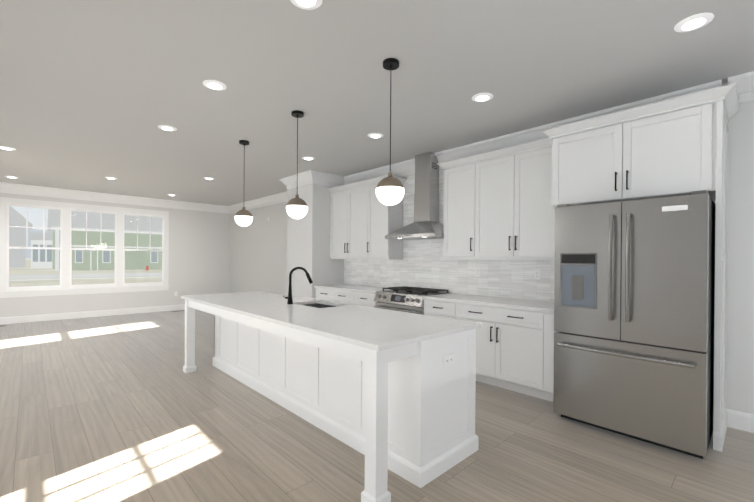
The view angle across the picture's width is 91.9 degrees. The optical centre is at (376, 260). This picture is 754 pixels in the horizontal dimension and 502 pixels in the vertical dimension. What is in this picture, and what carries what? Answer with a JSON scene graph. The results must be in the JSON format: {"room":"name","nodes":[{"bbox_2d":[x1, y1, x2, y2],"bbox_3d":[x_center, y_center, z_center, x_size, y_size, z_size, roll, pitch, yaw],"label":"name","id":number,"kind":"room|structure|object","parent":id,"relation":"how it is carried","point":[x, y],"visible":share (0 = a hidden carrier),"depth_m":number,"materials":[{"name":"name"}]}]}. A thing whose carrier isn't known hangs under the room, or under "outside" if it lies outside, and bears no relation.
{"room":"kitchen","nodes":[
{"label":"kitchen","id":0,"kind":"room"},
{"bbox_2d":[26,229,50,258],"bbox_3d":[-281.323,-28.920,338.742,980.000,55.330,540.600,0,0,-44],"label":"porch","id":1,"kind":"object","parent":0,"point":[28,251],"depth_m":506.98,"materials":[{"name":"white"}]},
{"bbox_2d":[0,193,230,316],"bbox_3d":[-6.386,-0.136,8.519,7.040,2.840,0.160,0,0,-44],"label":"wall","id":2,"kind":"structure","parent":0,"point":[199,252],"depth_m":9.53,"materials":[{"name":"white paint"}]},
{"bbox_2d":[0,197,168,297],"bbox_3d":[-6.500,-0.261,8.378,3.050,2.020,0.205,0,0,-44],"label":"window","id":3,"kind":"structure","parent":2,"relation":"in","point":[67,287],"depth_m":8.07,"materials":[{"name":"white wood"}]},
{"bbox_2d":[0,304,184,324],"bbox_3d":[-6.483,1.213,8.318,6.250,0.142,0.016,0,0,-44],"label":"baseboard","id":4,"kind":"structure","parent":2,"relation":"attached to","point":[85,314],"depth_m":8.23,"materials":[{"name":"white wood"}]},
{"bbox_2d":[0,183,227,212],"bbox_3d":[-6.400,-1.458,8.309,6.160,0.195,0.106,0,0,-44],"label":"crown molding","id":5,"kind":"structure","parent":2,"relation":"attached to","point":[12,188],"depth_m":8.40,"materials":[{"name":"white wood"}]},
{"bbox_2d":[287,183,343,298],"bbox_3d":[-1.135,-0.094,6.733,0.699,2.840,0.830,0,0,-44],"label":"wall","id":6,"kind":"structure","parent":0,"point":[308,241],"depth_m":6.38,"materials":[{"name":"white paint"}]},
{"bbox_2d":[280,170,315,189],"bbox_3d":[-1.417,-1.418,6.452,0.106,0.195,1.042,0,0,-44],"label":"crown molding","id":7,"kind":"structure","parent":6,"relation":"attached to","point":[306,177],"depth_m":6.37,"materials":[{"name":"white wood"}]},
{"bbox_2d":[316,171,343,186],"bbox_3d":[-0.849,-1.413,6.346,0.570,0.195,0.106,0,0,-44],"label":"crown molding","id":8,"kind":"structure","parent":6,"relation":"attached to","point":[322,178],"depth_m":6.37,"materials":[{"name":"white wood"}]},
{"bbox_2d":[0,309,753,501],"bbox_3d":[-1.477,1.358,3.361,7.040,0.050,14.420,0,0,-44],"label":"floor","id":9,"kind":"structure","parent":0,"point":[120,408],"depth_m":2.65,"materials":[{"name":"brown wood"}]},
{"bbox_2d":[183,299,480,501],"bbox_3d":[-0.805,0.900,3.493,0.991,0.874,3.404,0,0,-44],"label":"kitchen island","id":10,"kind":"object","parent":9,"relation":"on","point":[383,391],"depth_m":2.49,"materials":[{"name":"white wood"}]},
{"bbox_2d":[181,291,480,350],"bbox_3d":[-0.808,0.448,3.493,1.015,0.030,3.430,0,0,-44],"label":"island countertop","id":11,"kind":"structure","parent":10,"relation":"on","point":[370,328],"depth_m":2.75,"materials":[{"name":"white stone"}]},
{"bbox_2d":[283,267,312,303],"bbox_3d":[-0.792,0.245,3.660,0.214,0.372,0.236,0,0,-44],"label":"faucet","id":12,"kind":"object","parent":11,"relation":"on","point":[290,299],"visible":1,"depth_m":3.63,"materials":[{"name":"black metal"}]},
{"bbox_2d":[316,288,349,303],"bbox_3d":[-0.473,0.900,6.083,0.627,0.864,1.034,0,0,-44],"label":"base cabinet","id":13,"kind":"object","parent":9,"relation":"on","point":[327,294],"depth_m":5.89,"materials":[{"name":"white wood"}]},
{"bbox_2d":[314,284,390,295],"bbox_3d":[-0.317,0.449,5.903,0.652,0.039,1.504,0,0,-44],"label":"countertop","id":14,"kind":"structure","parent":13,"relation":"on","point":[337,287],"depth_m":5.75,"materials":[{"name":"white stone"}]},
{"bbox_2d":[350,292,376,307],"bbox_3d":[0.025,0.905,5.561,0.627,0.864,0.531,0,0,-44],"label":"base cabinet","id":15,"kind":"object","parent":9,"relation":"on","point":[360,295],"depth_m":5.35,"materials":[{"name":"white wood"}]},
{"bbox_2d":[374,286,449,314],"bbox_3d":[0.466,0.865,5.019,0.683,0.954,0.856,0,0,-44],"label":"range","id":16,"kind":"object","parent":9,"relation":"on","point":[407,299],"visible":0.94,"depth_m":4.83,"materials":[{"name":"silver metal"}]},
{"bbox_2d":[424,301,453,318],"bbox_3d":[0.986,0.915,4.553,0.627,0.864,0.531,0,0,-44],"label":"base cabinet","id":17,"kind":"object","parent":9,"relation":"on","point":[444,309],"depth_m":4.35,"materials":[{"name":"white wood"}]},
{"bbox_2d":[454,305,533,396],"bbox_3d":[1.468,0.919,4.046,0.627,0.864,0.990,0,0,-44],"label":"base cabinet","id":18,"kind":"object","parent":9,"relation":"on","point":[514,344],"depth_m":3.78,"materials":[{"name":"white wood"}]},
{"bbox_2d":[422,293,553,312],"bbox_3d":[1.371,0.466,4.133,0.652,0.039,1.664,0,0,-44],"label":"countertop","id":19,"kind":"structure","parent":18,"relation":"on","point":[459,299],"depth_m":3.99,"materials":[{"name":"white stone"}]},
{"bbox_2d":[534,313,556,401],"bbox_3d":[1.860,0.923,3.635,0.627,0.864,0.263,0,0,-44],"label":"base cabinet","id":20,"kind":"object","parent":9,"relation":"on","point":[544,331],"depth_m":3.48,"materials":[{"name":"white wood"}]},
{"bbox_2d":[553,190,714,458],"bbox_3d":[2.140,0.444,3.038,0.995,1.832,0.965,0,0,-44],"label":"fridge","id":21,"kind":"object","parent":9,"relation":"on","point":[634,289],"visible":0.98,"depth_m":2.67,"materials":[{"name":"grey metal"}]},
{"bbox_2d":[541,83,739,451],"bbox_3d":[2.246,0.063,3.219,0.647,2.593,1.321,0,0,-44],"label":"surround","id":22,"kind":"object","parent":9,"relation":"on","point":[679,153],"visible":1,"depth_m":2.89,"materials":[{"name":"white wood"}]},
{"bbox_2d":[0,0,753,205],"bbox_3d":[-1.457,-1.532,3.353,7.040,0.050,14.420,0,0,-44],"label":"ceiling","id":23,"kind":"structure","parent":0,"point":[94,94],"depth_m":2.97,"materials":[{"name":"grey paint"}]},
{"bbox_2d":[0,146,15,149],"bbox_3d":[-5.054,-1.531,4.968,0.188,0.009,0.188,0,0,-44],"label":"recessed light","id":24,"kind":"object","parent":23,"relation":"in","point":[6,148],"visible":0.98,"depth_m":4.96,"materials":[{"name":"white plastic"}]},
{"bbox_2d":[158,125,176,130],"bbox_3d":[-2.393,-1.510,4.161,0.188,0.009,0.188,0,0,-44],"label":"recessed light","id":25,"kind":"object","parent":23,"relation":"in","point":[167,127],"visible":1,"depth_m":4.15,"materials":[{"name":"white plastic"}]},
{"bbox_2d":[203,80,225,89],"bbox_3d":[-1.392,-1.500,3.125,0.188,0.009,0.188,0,0,-44],"label":"recessed light","id":26,"kind":"object","parent":23,"relation":"in","point":[214,85],"visible":1,"depth_m":3.11,"materials":[{"name":"white plastic"}]},
{"bbox_2d":[235,140,252,225],"bbox_3d":[-1.685,-0.973,4.619,0.214,1.076,0.214,0,0,-44],"label":"pendant light","id":27,"kind":"object","parent":23,"relation":"hanging from","point":[243,217],"visible":1,"depth_m":4.56,"materials":[{"name":"white glass"}]},
{"bbox_2d":[286,110,307,218],"bbox_3d":[-0.809,-0.964,3.700,0.214,1.076,0.214,0,0,-44],"label":"pendant light","id":28,"kind":"object","parent":23,"relation":"hanging from","point":[296,207],"visible":1,"depth_m":3.64,"materials":[{"name":"white glass"}]},
{"bbox_2d":[290,0,321,9],"bbox_3d":[-0.406,-1.490,2.076,0.188,0.009,0.188,0,0,-44],"label":"recessed light","id":29,"kind":"object","parent":23,"relation":"in","point":[308,4],"visible":1,"depth_m":2.11,"materials":[{"name":"white plastic"}]},
{"bbox_2d":[302,156,314,159],"bbox_3d":[-1.013,-1.504,5.365,0.188,0.009,0.188,0,0,-44],"label":"recessed light","id":30,"kind":"object","parent":23,"relation":"in","point":[308,158],"visible":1,"depth_m":5.34,"materials":[{"name":"white plastic"}]},
{"bbox_2d":[368,133,382,137],"bbox_3d":[-0.018,-1.494,4.365,0.188,0.009,0.188,0,0,-44],"label":"recessed light","id":31,"kind":"object","parent":23,"relation":"in","point":[374,135],"visible":1,"depth_m":4.34,"materials":[{"name":"white plastic"}]},
{"bbox_2d":[376,58,403,205],"bbox_3d":[0.102,-0.955,2.744,0.214,1.076,0.214,0,0,-44],"label":"pendant light","id":32,"kind":"object","parent":23,"relation":"hanging from","point":[389,190],"visible":1,"depth_m":2.69,"materials":[{"name":"white glass"}]},
{"bbox_2d":[472,93,492,101],"bbox_3d":[0.961,-1.484,3.323,0.188,0.009,0.188,0,0,-44],"label":"recessed light","id":33,"kind":"object","parent":23,"relation":"in","point":[481,97],"visible":1,"depth_m":3.30,"materials":[{"name":"white plastic"}]},
{"bbox_2d":[674,13,713,31],"bbox_3d":[1.968,-1.474,2.266,0.188,0.009,0.188,0,0,-44],"label":"recessed light","id":34,"kind":"object","parent":23,"relation":"in","point":[694,22],"visible":1,"depth_m":2.25,"materials":[{"name":"white plastic"}]},
{"bbox_2d":[230,82,753,414],"bbox_3d":[0.705,-0.077,5.427,0.160,2.840,14.100,0,0,-44],"label":"wall","id":35,"kind":"structure","parent":0,"point":[258,253],"depth_m":2.99,"materials":[{"name":"white paint"}]},
{"bbox_2d":[228,191,287,213],"bbox_3d":[-2.680,-1.433,8.792,0.106,0.195,4.300,0,0,-44],"label":"crown molding","id":36,"kind":"structure","parent":35,"relation":"attached to","point":[281,197],"depth_m":8.99,"materials":[{"name":"white wood"}]},
{"bbox_2d":[327,183,362,258],"bbox_3d":[-0.351,-0.643,6.171,0.324,1.232,1.054,0,0,-44],"label":"upper cabinet","id":37,"kind":"object","parent":35,"relation":"attached to","point":[346,207],"depth_m":6.09,"materials":[{"name":"white wood"}]},
{"bbox_2d":[363,175,402,258],"bbox_3d":[0.107,-0.639,5.691,0.324,1.232,0.515,0,0,-44],"label":"upper cabinet","id":38,"kind":"object","parent":35,"relation":"attached to","point":[364,221],"depth_m":5.57,"materials":[{"name":"white wood"}]},
{"bbox_2d":[385,152,443,239],"bbox_3d":[0.601,-0.900,5.051,0.490,1.185,0.890,0,0,-44],"label":"range hood","id":39,"kind":"object","parent":35,"relation":"attached to","point":[426,224],"visible":0.94,"depth_m":5.04,"materials":[{"name":"silver metal"}]},
{"bbox_2d":[344,166,554,301],"bbox_3d":[0.795,-0.431,5.210,0.010,1.738,4.030,0,0,-44],"label":"backsplash","id":40,"kind":"structure","parent":35,"relation":"attached to","point":[422,263],"depth_m":5.08,"materials":[{"name":"tile"}]},
{"bbox_2d":[534,269,540,279],"bbox_3d":[1.814,0.154,4.124,0.008,0.116,0.072,0,0,-44],"label":"electrical outlet","id":41,"kind":"object","parent":40,"relation":"attached to","point":[537,274],"visible":1,"depth_m":4.12,"materials":[{"name":"white plastic"}]},
{"bbox_2d":[443,157,467,259],"bbox_3d":[1.148,-0.628,4.597,0.324,1.232,0.515,0,0,-44],"label":"upper cabinet","id":42,"kind":"object","parent":35,"relation":"attached to","point":[455,177],"depth_m":4.54,"materials":[{"name":"white wood"}]},
{"bbox_2d":[468,137,555,259],"bbox_3d":[1.597,-0.624,4.127,0.324,1.232,1.028,0,0,-44],"label":"upper cabinet","id":43,"kind":"object","parent":35,"relation":"attached to","point":[500,208],"depth_m":4.00,"materials":[{"name":"white wood"}]},
{"bbox_2d":[344,71,753,184],"bbox_3d":[2.429,-1.382,3.431,0.106,0.195,8.850,0,0,-44],"label":"crown molding","id":44,"kind":"structure","parent":35,"relation":"attached to","point":[744,82],"depth_m":4.12,"materials":[{"name":"white wood"}]},
{"bbox_2d":[725,408,753,432],"bbox_3d":[4.177,1.307,1.650,0.016,0.142,3.763,0,0,-44],"label":"baseboard","id":45,"kind":"structure","parent":35,"relation":"attached to","point":[743,421],"depth_m":2.94,"materials":[{"name":"white wood"}]},
{"label":"outside","id":46,"kind":"structure","parent":0,"visible":0},
{"bbox_2d":[9,259,161,286],"bbox_3d":[-127.251,0.103,162.434,360.000,0.890,388.840,0,0,-44],"label":"ground","id":47,"kind":"structure","parent":46,"point":[105,277],"depth_m":32.71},
{"bbox_2d":[9,206,52,267],"bbox_3d":[-61.107,-4.883,60.718,12.200,11.930,20.500,0,0,-44],"label":"house","id":48,"kind":"structure","parent":47,"relation":"on","point":[21,255],"depth_m":59.05,"materials":[{"name":"grey"}]},
{"bbox_2d":[47,209,161,270],"bbox_3d":[-33.856,-4.196,61.979,32.600,10.930,14.280,0,0,-44],"label":"house","id":49,"kind":"structure","parent":47,"relation":"on","point":[96,244],"depth_m":50.32,"materials":[{"name":"green"}]}
]}

